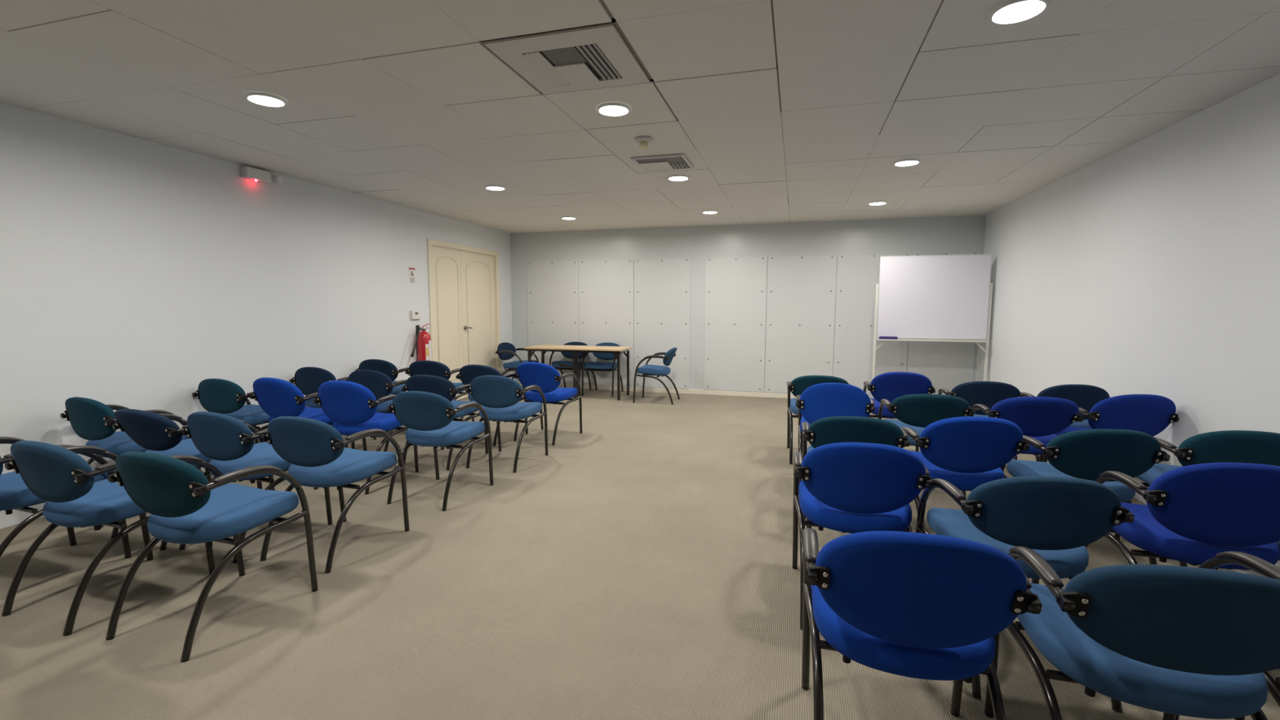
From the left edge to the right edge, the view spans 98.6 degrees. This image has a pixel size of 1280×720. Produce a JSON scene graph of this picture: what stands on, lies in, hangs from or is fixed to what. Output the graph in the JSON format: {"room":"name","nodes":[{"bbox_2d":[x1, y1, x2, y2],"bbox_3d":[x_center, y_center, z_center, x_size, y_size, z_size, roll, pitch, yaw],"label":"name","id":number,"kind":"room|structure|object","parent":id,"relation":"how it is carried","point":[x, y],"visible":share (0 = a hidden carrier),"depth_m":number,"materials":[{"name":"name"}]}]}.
{"room":"lecture hall","nodes":[
{"label":"lecture hall","id":0,"kind":"room"},
{"bbox_2d":[0,102,512,528],"bbox_3d":[-3.791,-0.274,2.684,0.120,2.544,12.755,2,6,16],"label":"wall","id":1,"kind":"structure","parent":0,"point":[135,273],"depth_m":3.96,"materials":[{"name":"paint"}]},
{"bbox_2d":[240,166,283,183],"bbox_3d":[-3.117,-1.513,4.549,0.089,0.099,0.316,2,6,16],"label":"emergency light","id":2,"kind":"object","parent":1,"relation":"attached to","point":[246,172],"visible":1,"depth_m":4.49,"materials":[{"name":"white plastic"}]},
{"bbox_2d":[408,267,415,283],"bbox_3d":[-2.652,-0.985,6.408,0.005,0.176,0.105,2,6,16],"label":"notice","id":3,"kind":"object","parent":1,"relation":"attached to","point":[411,273],"visible":1,"depth_m":6.41,"materials":[{"name":"paper"}]},
{"bbox_2d":[409,310,420,319],"bbox_3d":[-2.637,-0.526,6.463,0.030,0.110,0.170,2,6,16],"label":"thermostat","id":4,"kind":"object","parent":1,"relation":"attached to","point":[414,314],"visible":1,"depth_m":6.44,"materials":[{"name":"plastic"}]},
{"bbox_2d":[410,323,431,360],"bbox_3d":[-2.584,-0.143,6.441,0.161,0.558,0.347,2,6,16],"label":"fire extinguisher","id":5,"kind":"object","parent":1,"relation":"attached to","point":[423,341],"visible":0.91,"depth_m":6.46,"materials":[{"name":"red metal"}]},
{"bbox_2d":[432,246,464,400],"bbox_3d":[-2.503,-0.436,7.136,0.046,1.992,0.621,2,6,16],"label":"door","id":6,"kind":"structure","parent":1,"relation":"in","point":[446,262],"depth_m":7.13,"materials":[{"name":"beige paint"}]},
{"bbox_2d":[426,238,502,373],"bbox_3d":[-2.390,-0.511,7.543,0.118,2.078,1.650,2,6,16],"label":"trim","id":7,"kind":"structure","parent":1,"relation":"attached to","point":[430,242],"depth_m":7.18,"materials":[{"name":"beige paint"}]},
{"bbox_2d":[459,250,496,398],"bbox_3d":[-2.272,-0.504,7.836,0.105,1.992,0.851,2,6,16],"label":"door","id":8,"kind":"structure","parent":1,"relation":"in","point":[477,270],"depth_m":7.79,"materials":[{"name":"beige paint"}]},
{"bbox_2d":[0,0,1279,233],"bbox_3d":[-0.591,-1.346,1.665,6.530,0.100,12.515,2,6,16],"label":"ceiling","id":9,"kind":"structure","parent":0,"point":[400,102],"depth_m":2.90,"materials":[{"name":"tile"}]},
{"bbox_2d":[244,91,287,106],"bbox_3d":[-2.047,-1.423,3.012,0.196,0.016,0.196,2,6,16],"label":"recessed light","id":10,"kind":"object","parent":9,"relation":"in","point":[264,99],"visible":1,"depth_m":3.00,"materials":[{"name":"white plastic"}]},
{"bbox_2d":[248,95,283,105],"bbox_3d":[-2.047,-1.426,3.012,0.158,0.004,0.158,2,6,16],"label":"diffuser","id":11,"kind":"object","parent":10,"relation":"attached to","point":[259,100],"depth_m":3.01,"materials":[{"name":"white plastic"}]},
{"bbox_2d":[484,185,506,191],"bbox_3d":[-1.379,-1.640,5.244,0.196,0.016,0.196,2,6,16],"label":"recessed light","id":12,"kind":"object","parent":9,"relation":"in","point":[496,188],"visible":1,"depth_m":5.23,"materials":[{"name":"white plastic"}]},
{"bbox_2d":[487,186,502,189],"bbox_3d":[-1.379,-1.642,5.243,0.158,0.004,0.158,2,6,16],"label":"diffuser","id":13,"kind":"object","parent":12,"relation":"attached to","point":[488,188],"depth_m":5.25,"materials":[{"name":"white"}]},
{"bbox_2d":[484,23,649,94],"bbox_3d":[-0.311,-1.386,2.571,0.584,0.018,0.584,2,6,16],"label":"ceiling vent panel","id":14,"kind":"object","parent":9,"relation":"attached to","point":[597,56],"visible":1,"depth_m":2.52,"materials":[{"name":"metal"}]},
{"bbox_2d":[560,216,576,219],"bbox_3d":[-0.910,-1.813,7.030,0.196,0.016,0.196,2,6,16],"label":"recessed light","id":15,"kind":"object","parent":9,"relation":"in","point":[562,217],"visible":1,"depth_m":7.01,"materials":[{"name":"white plastic"}]},
{"bbox_2d":[596,102,631,116],"bbox_3d":[-0.151,-1.433,3.153,0.196,0.016,0.196,2,6,16],"label":"recessed light","id":16,"kind":"object","parent":9,"relation":"in","point":[610,108],"visible":1,"depth_m":3.14,"materials":[{"name":"white plastic"}]},
{"bbox_2d":[600,106,627,114],"bbox_3d":[-0.151,-1.436,3.152,0.158,0.004,0.158,2,6,16],"label":"diffuser","id":17,"kind":"object","parent":16,"relation":"attached to","point":[603,109],"depth_m":3.16,"materials":[{"name":"white plastic"}]},
{"bbox_2d":[635,136,653,149],"bbox_3d":[0.026,-1.461,3.726,0.124,0.065,0.124,2,6,16],"label":"smoke detector","id":18,"kind":"object","parent":9,"relation":"attached to","point":[643,141],"visible":1,"depth_m":3.70,"materials":[{"name":"plastic"}]},
{"bbox_2d":[631,153,693,172],"bbox_3d":[0.183,-1.546,4.326,0.410,0.014,0.410,2,6,16],"label":"ceiling vent","id":19,"kind":"object","parent":9,"relation":"in","point":[673,162],"visible":1,"depth_m":4.31,"materials":[{"name":"metal"}]},
{"bbox_2d":[666,174,688,181],"bbox_3d":[0.336,-1.595,4.825,0.196,0.016,0.196,2,6,16],"label":"recessed light","id":20,"kind":"object","parent":9,"relation":"in","point":[674,177],"visible":1,"depth_m":4.81,"materials":[{"name":"white plastic"}]},
{"bbox_2d":[669,176,686,179],"bbox_3d":[0.336,-1.598,4.824,0.158,0.004,0.158,2,6,16],"label":"diffuser","id":21,"kind":"object","parent":20,"relation":"attached to","point":[670,177],"depth_m":4.82,"materials":[{"name":"white"}]},
{"bbox_2d":[702,209,718,213],"bbox_3d":[0.836,-1.764,6.565,0.196,0.016,0.196,2,6,16],"label":"recessed light","id":22,"kind":"object","parent":9,"relation":"in","point":[711,211],"visible":1,"depth_m":6.55,"materials":[{"name":"white plastic"}]},
{"bbox_2d":[479,0,942,217],"bbox_3d":[-0.591,-1.307,1.669,6.530,0.002,12.515,2,6,16],"label":"trim","id":23,"kind":"structure","parent":9,"relation":"attached to","point":[614,22],"depth_m":2.40,"materials":[{"name":"grey metal"}]},
{"bbox_2d":[867,200,887,205],"bbox_3d":[2.582,-1.703,5.979,0.196,0.016,0.196,2,6,16],"label":"recessed light","id":24,"kind":"object","parent":9,"relation":"in","point":[876,202],"visible":1,"depth_m":5.96,"materials":[{"name":"white plastic"}]},
{"bbox_2d":[893,158,920,166],"bbox_3d":[2.084,-1.540,4.296,0.196,0.016,0.196,2,6,16],"label":"recessed light","id":25,"kind":"object","parent":9,"relation":"in","point":[908,162],"visible":1,"depth_m":4.28,"materials":[{"name":"white plastic"}]},
{"bbox_2d":[896,160,917,164],"bbox_3d":[2.084,-1.543,4.296,0.158,0.004,0.158,2,6,16],"label":"diffuser","id":26,"kind":"object","parent":25,"relation":"attached to","point":[898,162],"depth_m":4.30,"materials":[{"name":"white"}]},
{"bbox_2d":[987,0,1050,24],"bbox_3d":[1.437,-1.326,2.089,0.196,0.016,0.196,2,6,16],"label":"recessed light","id":27,"kind":"object","parent":9,"relation":"in","point":[1009,11],"visible":1,"depth_m":2.09,"materials":[{"name":"white plastic"}]},
{"bbox_2d":[993,0,1044,21],"bbox_3d":[1.437,-1.329,2.089,0.158,0.004,0.158,2,6,16],"label":"diffuser","id":28,"kind":"object","parent":27,"relation":"attached to","point":[1009,10],"depth_m":2.09,"materials":[{"name":"white plastic"}]},
{"bbox_2d":[0,386,1279,719],"bbox_3d":[-0.596,1.136,1.907,6.770,0.100,12.755,2,6,16],"label":"floor","id":29,"kind":"structure","parent":0,"point":[639,567],"depth_m":2.33,"materials":[{"name":"beige carpet"}]},
{"bbox_2d":[0,436,131,558],"bbox_3d":[-2.879,0.649,2.570,0.512,0.736,0.544,2,6,19],"label":"armchair","id":30,"kind":"object","parent":29,"relation":"on","point":[15,494],"visible":0.32,"depth_m":2.46,"materials":[{"name":"blue fabric"}]},
{"bbox_2d":[1,440,215,635],"bbox_3d":[-2.323,0.667,2.402,0.512,0.735,0.544,2,6,19],"label":"armchair","id":31,"kind":"object","parent":29,"relation":"on","point":[57,475],"visible":0.63,"depth_m":2.22,"materials":[{"name":"blue fabric"}]},
{"bbox_2d":[60,396,200,528],"bbox_3d":[-3.183,0.565,3.426,0.512,0.736,0.544,2,6,21],"label":"armchair","id":32,"kind":"object","parent":29,"relation":"on","point":[92,420],"visible":0.44,"depth_m":3.22,"materials":[{"name":"blue fabric"}]},
{"bbox_2d":[111,408,262,550],"bbox_3d":[-2.589,0.598,3.141,0.512,0.726,0.544,2,6,20],"label":"armchair","id":33,"kind":"object","parent":29,"relation":"on","point":[158,433],"visible":0.56,"depth_m":2.92,"materials":[{"name":"blue fabric"}]},
{"bbox_2d":[105,451,318,661],"bbox_3d":[-1.746,0.683,2.247,0.512,0.734,0.544,2,6,18],"label":"armchair","id":34,"kind":"object","parent":29,"relation":"on","point":[181,502],"visible":1,"depth_m":2.10,"materials":[{"name":"blue fabric"}]},
{"bbox_2d":[191,378,270,481],"bbox_3d":[-3.044,0.485,4.241,0.512,0.737,0.544,2,6,17],"label":"armchair","id":35,"kind":"object","parent":29,"relation":"on","point":[224,397],"visible":0.53,"depth_m":4.03,"materials":[{"name":"blue fabric"}]},
{"bbox_2d":[178,411,333,562],"bbox_3d":[-2.104,0.608,3.004,0.512,0.735,0.544,2,6,20],"label":"armchair","id":36,"kind":"object","parent":29,"relation":"on","point":[228,441],"visible":0.63,"depth_m":2.81,"materials":[{"name":"blue fabric"}]},
{"bbox_2d":[248,377,355,480],"bbox_3d":[-2.549,0.482,4.141,0.512,0.763,0.544,2,6,19],"label":"armchair","id":37,"kind":"object","parent":29,"relation":"on","point":[277,397],"visible":0.5,"depth_m":3.92,"materials":[{"name":"blue fabric"}]},
{"bbox_2d":[289,366,376,439],"bbox_3d":[-2.813,0.409,5.020,0.512,0.737,0.544,2,6,17],"label":"armchair","id":38,"kind":"object","parent":29,"relation":"on","point":[308,380],"visible":0.38,"depth_m":4.80,"materials":[{"name":"blue fabric"}]},
{"bbox_2d":[260,416,409,573],"bbox_3d":[-1.608,0.620,2.898,0.512,0.735,0.544,2,6,17],"label":"armchair","id":39,"kind":"object","parent":29,"relation":"on","point":[316,451],"visible":0.96,"depth_m":2.73,"materials":[{"name":"blue fabric"}]},
{"bbox_2d":[312,380,418,493],"bbox_3d":[-1.987,0.498,3.982,0.512,0.765,0.544,1,6,13],"label":"armchair","id":40,"kind":"object","parent":29,"relation":"on","point":[352,407],"visible":0.73,"depth_m":3.78,"materials":[{"name":"blue fabric"}]},
{"bbox_2d":[344,369,406,451],"bbox_3d":[-2.230,0.430,4.816,0.512,0.737,0.544,2,6,18],"label":"armchair","id":41,"kind":"object","parent":29,"relation":"on","point":[380,384],"visible":0.4,"depth_m":4.58,"materials":[{"name":"blue fabric"}]},
{"bbox_2d":[355,359,408,432],"bbox_3d":[-2.607,0.340,5.742,0.512,0.736,0.544,2,6,15],"label":"armchair","id":42,"kind":"object","parent":29,"relation":"on","point":[388,368],"visible":0.39,"depth_m":5.50,"materials":[{"name":"blue fabric"}]},
{"bbox_2d":[404,360,474,421],"bbox_3d":[-2.060,0.350,5.655,0.512,0.734,0.544,1,6,13],"label":"armchair","id":43,"kind":"object","parent":29,"relation":"on","point":[418,367],"visible":0.45,"depth_m":5.42,"materials":[{"name":"blue fabric"}]},
{"bbox_2d":[386,391,493,511],"bbox_3d":[-1.342,0.542,3.692,0.512,0.736,0.544,2,6,16],"label":"armchair","id":44,"kind":"object","parent":29,"relation":"on","point":[428,417],"visible":0.98,"depth_m":3.52,"materials":[{"name":"blue fabric"}]},
{"bbox_2d":[401,374,488,470],"bbox_3d":[-1.612,0.461,4.535,0.512,0.734,0.544,2,6,17],"label":"armchair","id":45,"kind":"object","parent":29,"relation":"on","point":[441,386],"visible":0.49,"depth_m":4.31,"materials":[{"name":"blue fabric"}]},
{"bbox_2d":[455,364,528,445],"bbox_3d":[-1.428,0.388,5.284,0.512,0.734,0.544,2,6,20],"label":"armchair","id":46,"kind":"object","parent":29,"relation":"on","point":[468,373],"visible":0.39,"depth_m":5.07,"materials":[{"name":"blue fabric"}]},
{"bbox_2d":[465,375,548,472],"bbox_3d":[-1.084,0.466,4.480,0.512,0.736,0.544,2,6,16],"label":"armchair","id":47,"kind":"object","parent":29,"relation":"on","point":[500,397],"visible":0.98,"depth_m":4.30,"materials":[{"name":"blue fabric"}]},
{"bbox_2d":[495,342,538,379],"bbox_3d":[-1.804,0.115,8.068,0.544,0.736,0.512,2,6,17],"label":"armchair","id":48,"kind":"object","parent":29,"relation":"on","point":[505,351],"visible":0.7,"depth_m":7.98,"materials":[{"name":"blue fabric"}]},
{"bbox_2d":[513,362,582,444],"bbox_3d":[-0.891,0.374,5.314,0.512,0.757,0.544,2,6,21],"label":"armchair","id":49,"kind":"object","parent":29,"relation":"on","point":[544,375],"visible":0.92,"depth_m":5.14,"materials":[{"name":"blue fabric"}]},
{"bbox_2d":[549,342,591,390],"bbox_3d":[-1.021,0.111,8.134,0.512,0.734,0.544,2,6,16],"label":"armchair","id":50,"kind":"object","parent":29,"relation":"on","point":[568,354],"visible":0.38,"depth_m":8.15,"materials":[{"name":"blue fabric"}]},
{"bbox_2d":[524,344,632,400],"bbox_3d":[-0.860,0.161,7.808,1.425,0.695,0.550,2,6,16],"label":"folding table","id":51,"kind":"object","parent":29,"relation":"on","point":[544,348],"visible":0.81,"depth_m":7.59,"materials":[{"name":"brown wood"}]},
{"bbox_2d":[582,342,622,396],"bbox_3d":[-0.530,0.126,7.995,0.512,0.734,0.544,2,6,16],"label":"armchair","id":52,"kind":"object","parent":29,"relation":"on","point":[590,366],"visible":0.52,"depth_m":7.85,"materials":[{"name":"blue fabric"}]},
{"bbox_2d":[632,347,679,404],"bbox_3d":[0.230,0.191,7.369,0.544,0.728,0.512,2,6,16],"label":"armchair","id":53,"kind":"object","parent":29,"relation":"on","point":[647,371],"visible":1,"depth_m":7.20,"materials":[{"name":"blue fabric"}]},
{"bbox_2d":[786,375,850,463],"bbox_3d":[1.488,0.462,4.614,0.512,0.728,0.544,2,6,15],"label":"armchair","id":54,"kind":"object","parent":29,"relation":"on","point":[798,384],"visible":0.39,"depth_m":4.45,"materials":[{"name":"teal fabric"}]},
{"bbox_2d":[795,382,875,494],"bbox_3d":[1.356,0.514,3.868,0.512,0.768,0.544,2,6,18],"label":"armchair","id":55,"kind":"object","parent":29,"relation":"on","point":[824,400],"visible":0.57,"depth_m":3.65,"materials":[{"name":"blue fabric"}]},
{"bbox_2d":[801,416,910,528],"bbox_3d":[1.127,0.621,2.955,0.512,0.732,0.544,2,6,16],"label":"armchair","id":56,"kind":"object","parent":29,"relation":"on","point":[833,429],"visible":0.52,"depth_m":2.72,"materials":[{"name":"teal fabric"}]},
{"bbox_2d":[791,442,933,629],"bbox_3d":[0.909,0.667,2.337,0.512,0.760,0.544,2,6,14],"label":"armchair","id":57,"kind":"object","parent":29,"relation":"on","point":[845,487],"visible":0.88,"depth_m":2.15,"materials":[{"name":"blue fabric"}]},
{"bbox_2d":[862,372,935,451],"bbox_3d":[2.149,0.448,4.620,0.512,0.757,0.544,2,6,16],"label":"armchair","id":58,"kind":"object","parent":29,"relation":"on","point":[890,386],"visible":0.54,"depth_m":4.40,"materials":[{"name":"blue fabric"}]},
{"bbox_2d":[801,528,1041,719],"bbox_3d":[0.701,0.748,1.493,0.512,0.762,0.544,2,6,15],"label":"armchair","id":59,"kind":"object","parent":29,"relation":"on","point":[922,606],"visible":1,"depth_m":1.30,"materials":[{"name":"blue fabric"}]},
{"bbox_2d":[877,394,973,501],"bbox_3d":[1.903,0.553,3.722,0.512,0.723,0.544,2,6,15],"label":"armchair","id":60,"kind":"object","parent":29,"relation":"on","point":[916,412],"visible":0.48,"depth_m":3.51,"materials":[{"name":"teal fabric"}]},
{"bbox_2d":[871,253,992,398],"bbox_3d":[3.485,-0.307,6.610,1.256,1.876,0.500,2,6,16],"label":"whiteboard","id":61,"kind":"object","parent":29,"relation":"on","point":[939,298],"visible":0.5,"depth_m":6.54,"materials":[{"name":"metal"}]},
{"bbox_2d":[879,336,897,339],"bbox_3d":[3.018,-0.265,6.690,0.200,0.040,0.044,2,6,16],"label":"eraser","id":62,"kind":"object","parent":61,"relation":"on","point":[880,337],"visible":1,"depth_m":6.67,"materials":[{"name":"blue plastic"}]},
{"bbox_2d":[876,338,985,342],"bbox_3d":[3.457,-0.234,6.573,1.166,0.015,0.076,2,6,16],"label":"tray","id":63,"kind":"object","parent":61,"relation":"on","point":[882,340],"depth_m":6.56,"materials":[{"name":"white metal"}]},
{"bbox_2d":[902,416,1030,527],"bbox_3d":[1.630,0.619,2.860,0.512,0.757,0.544,1,6,9],"label":"armchair","id":64,"kind":"object","parent":29,"relation":"on","point":[966,452],"visible":0.7,"depth_m":2.65,"materials":[{"name":"blue fabric"}]},
{"bbox_2d":[937,381,1023,459],"bbox_3d":[2.581,0.499,4.223,0.512,0.734,0.544,2,6,16],"label":"armchair","id":65,"kind":"object","parent":29,"relation":"on","point":[988,393],"visible":0.27,"depth_m":4.00,"materials":[{"name":"teal fabric"}]},
{"bbox_2d":[915,475,1134,711],"bbox_3d":[1.339,0.715,1.987,0.512,0.735,0.544,1,6,8],"label":"armchair","id":66,"kind":"object","parent":29,"relation":"on","point":[1055,517],"visible":0.74,"depth_m":1.78,"materials":[{"name":"teal fabric"}]},
{"bbox_2d":[968,396,1083,462],"bbox_3d":[2.437,0.563,3.526,0.512,0.742,0.568,2,6,15],"label":"armchair","id":67,"kind":"object","parent":29,"relation":"on","point":[1038,418],"visible":0.53,"depth_m":3.32,"materials":[{"name":"blue fabric"}]},
{"bbox_2d":[1004,384,1110,466],"bbox_3d":[3.079,0.515,4.061,0.512,0.736,0.544,1,6,10],"label":"armchair","id":68,"kind":"object","parent":29,"relation":"on","point":[1085,396],"visible":0.25,"depth_m":3.83,"materials":[{"name":"blue fabric"}]},
{"bbox_2d":[1000,428,1170,564],"bbox_3d":[2.125,0.649,2.685,0.512,0.733,0.544,1,6,8],"label":"armchair","id":69,"kind":"object","parent":29,"relation":"on","point":[1085,454],"visible":0.59,"depth_m":2.47,"materials":[{"name":"teal fabric"}]},
{"bbox_2d":[1043,394,1179,463],"bbox_3d":[3.002,0.556,3.524,0.512,0.759,0.544,1,6,7],"label":"armchair","id":70,"kind":"object","parent":29,"relation":"on","point":[1149,414],"visible":0.44,"depth_m":3.30,"materials":[{"name":"blue fabric"}]},
{"bbox_2d":[984,546,1279,719],"bbox_3d":[1.234,0.775,1.372,0.512,0.733,0.544,2,6,16],"label":"armchair","id":71,"kind":"object","parent":29,"relation":"on","point":[1173,641],"visible":0.89,"depth_m":1.20,"materials":[{"name":"blue fabric"}]},
{"bbox_2d":[1084,462,1279,571],"bbox_3d":[2.059,0.695,2.056,0.512,0.762,0.544,2,6,16],"label":"armchair","id":72,"kind":"object","parent":29,"relation":"on","point":[1192,514],"visible":0.73,"depth_m":1.88,"materials":[{"name":"blue fabric"}]},
{"bbox_2d":[1114,430,1279,566],"bbox_3d":[2.727,0.654,2.633,0.512,0.735,0.544,2,6,16],"label":"armchair","id":73,"kind":"object","parent":29,"relation":"on","point":[1262,447],"visible":0.3,"depth_m":2.43,"materials":[{"name":"teal fabric"}]},
{"bbox_2d":[1175,551,1279,719],"bbox_3d":[1.782,0.779,1.345,0.512,0.734,0.544,2,6,16],"label":"armchair","id":74,"kind":"object","parent":29,"relation":"on","point":[1255,563],"visible":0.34,"depth_m":1.38,"materials":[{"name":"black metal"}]},
{"bbox_2d":[510,214,986,393],"bbox_3d":[1.135,-0.766,7.827,6.530,2.544,0.120,2,6,16],"label":"wall","id":75,"kind":"structure","parent":0,"point":[964,233],"depth_m":7.71,"materials":[{"name":"paint"}]},
{"bbox_2d":[526,260,579,383],"bbox_3d":[-1.343,-0.575,8.483,0.857,1.877,0.014,2,6,16],"label":"board","id":76,"kind":"object","parent":75,"relation":"attached to","point":[553,286],"visible":0.67,"depth_m":8.46,"materials":[{"name":"paint"}]},
{"bbox_2d":[578,259,633,386],"bbox_3d":[-0.510,-0.550,8.248,0.865,1.877,0.014,2,6,16],"label":"board","id":77,"kind":"object","parent":75,"relation":"attached to","point":[606,286],"visible":0.8,"depth_m":8.22,"materials":[{"name":"paint"}]},
{"bbox_2d":[634,257,690,388],"bbox_3d":[0.314,-0.526,8.015,0.837,1.877,0.014,2,6,16],"label":"wall panel","id":78,"kind":"object","parent":75,"relation":"attached to","point":[662,286],"visible":0.98,"depth_m":8.00,"materials":[{"name":"paint"}]},
{"bbox_2d":[517,382,874,398],"bbox_3d":[1.114,0.472,7.883,6.530,0.070,0.014,2,6,16],"label":"baseboard","id":79,"kind":"structure","parent":75,"relation":"attached to","point":[775,395],"depth_m":7.97,"materials":[{"name":"beige paint"}]},
{"bbox_2d":[703,256,767,391],"bbox_3d":[1.330,-0.496,7.727,0.850,1.877,0.014,2,6,16],"label":"wall panel","id":80,"kind":"object","parent":75,"relation":"attached to","point":[735,305],"visible":1,"depth_m":7.72,"materials":[{"name":"paint"}]},
{"bbox_2d":[764,254,836,393],"bbox_3d":[2.175,-0.471,7.488,0.890,1.877,0.014,2,6,16],"label":"wall panel","id":81,"kind":"object","parent":75,"relation":"attached to","point":[802,289],"visible":0.9,"depth_m":7.48,"materials":[{"name":"paint"}]},
{"bbox_2d":[833,253,912,396],"bbox_3d":[3.045,-0.445,7.242,0.904,1.877,0.014,2,6,16],"label":"board","id":82,"kind":"object","parent":75,"relation":"attached to","point":[857,275],"visible":0.62,"depth_m":7.27,"materials":[{"name":"paint"}]},
{"bbox_2d":[906,251,981,395],"bbox_3d":[3.854,-0.421,7.013,0.766,1.877,0.014,2,6,16],"label":"board","id":83,"kind":"object","parent":75,"relation":"attached to","point":[947,365],"visible":0.27,"depth_m":7.04,"materials":[{"name":"paint"}]},
{"bbox_2d":[975,72,1279,567],"bbox_3d":[2.604,-0.085,0.874,0.120,2.544,12.755,2,6,16],"label":"wall","id":84,"kind":"structure","parent":0,"point":[1152,266],"depth_m":3.44,"materials":[{"name":"paint"}]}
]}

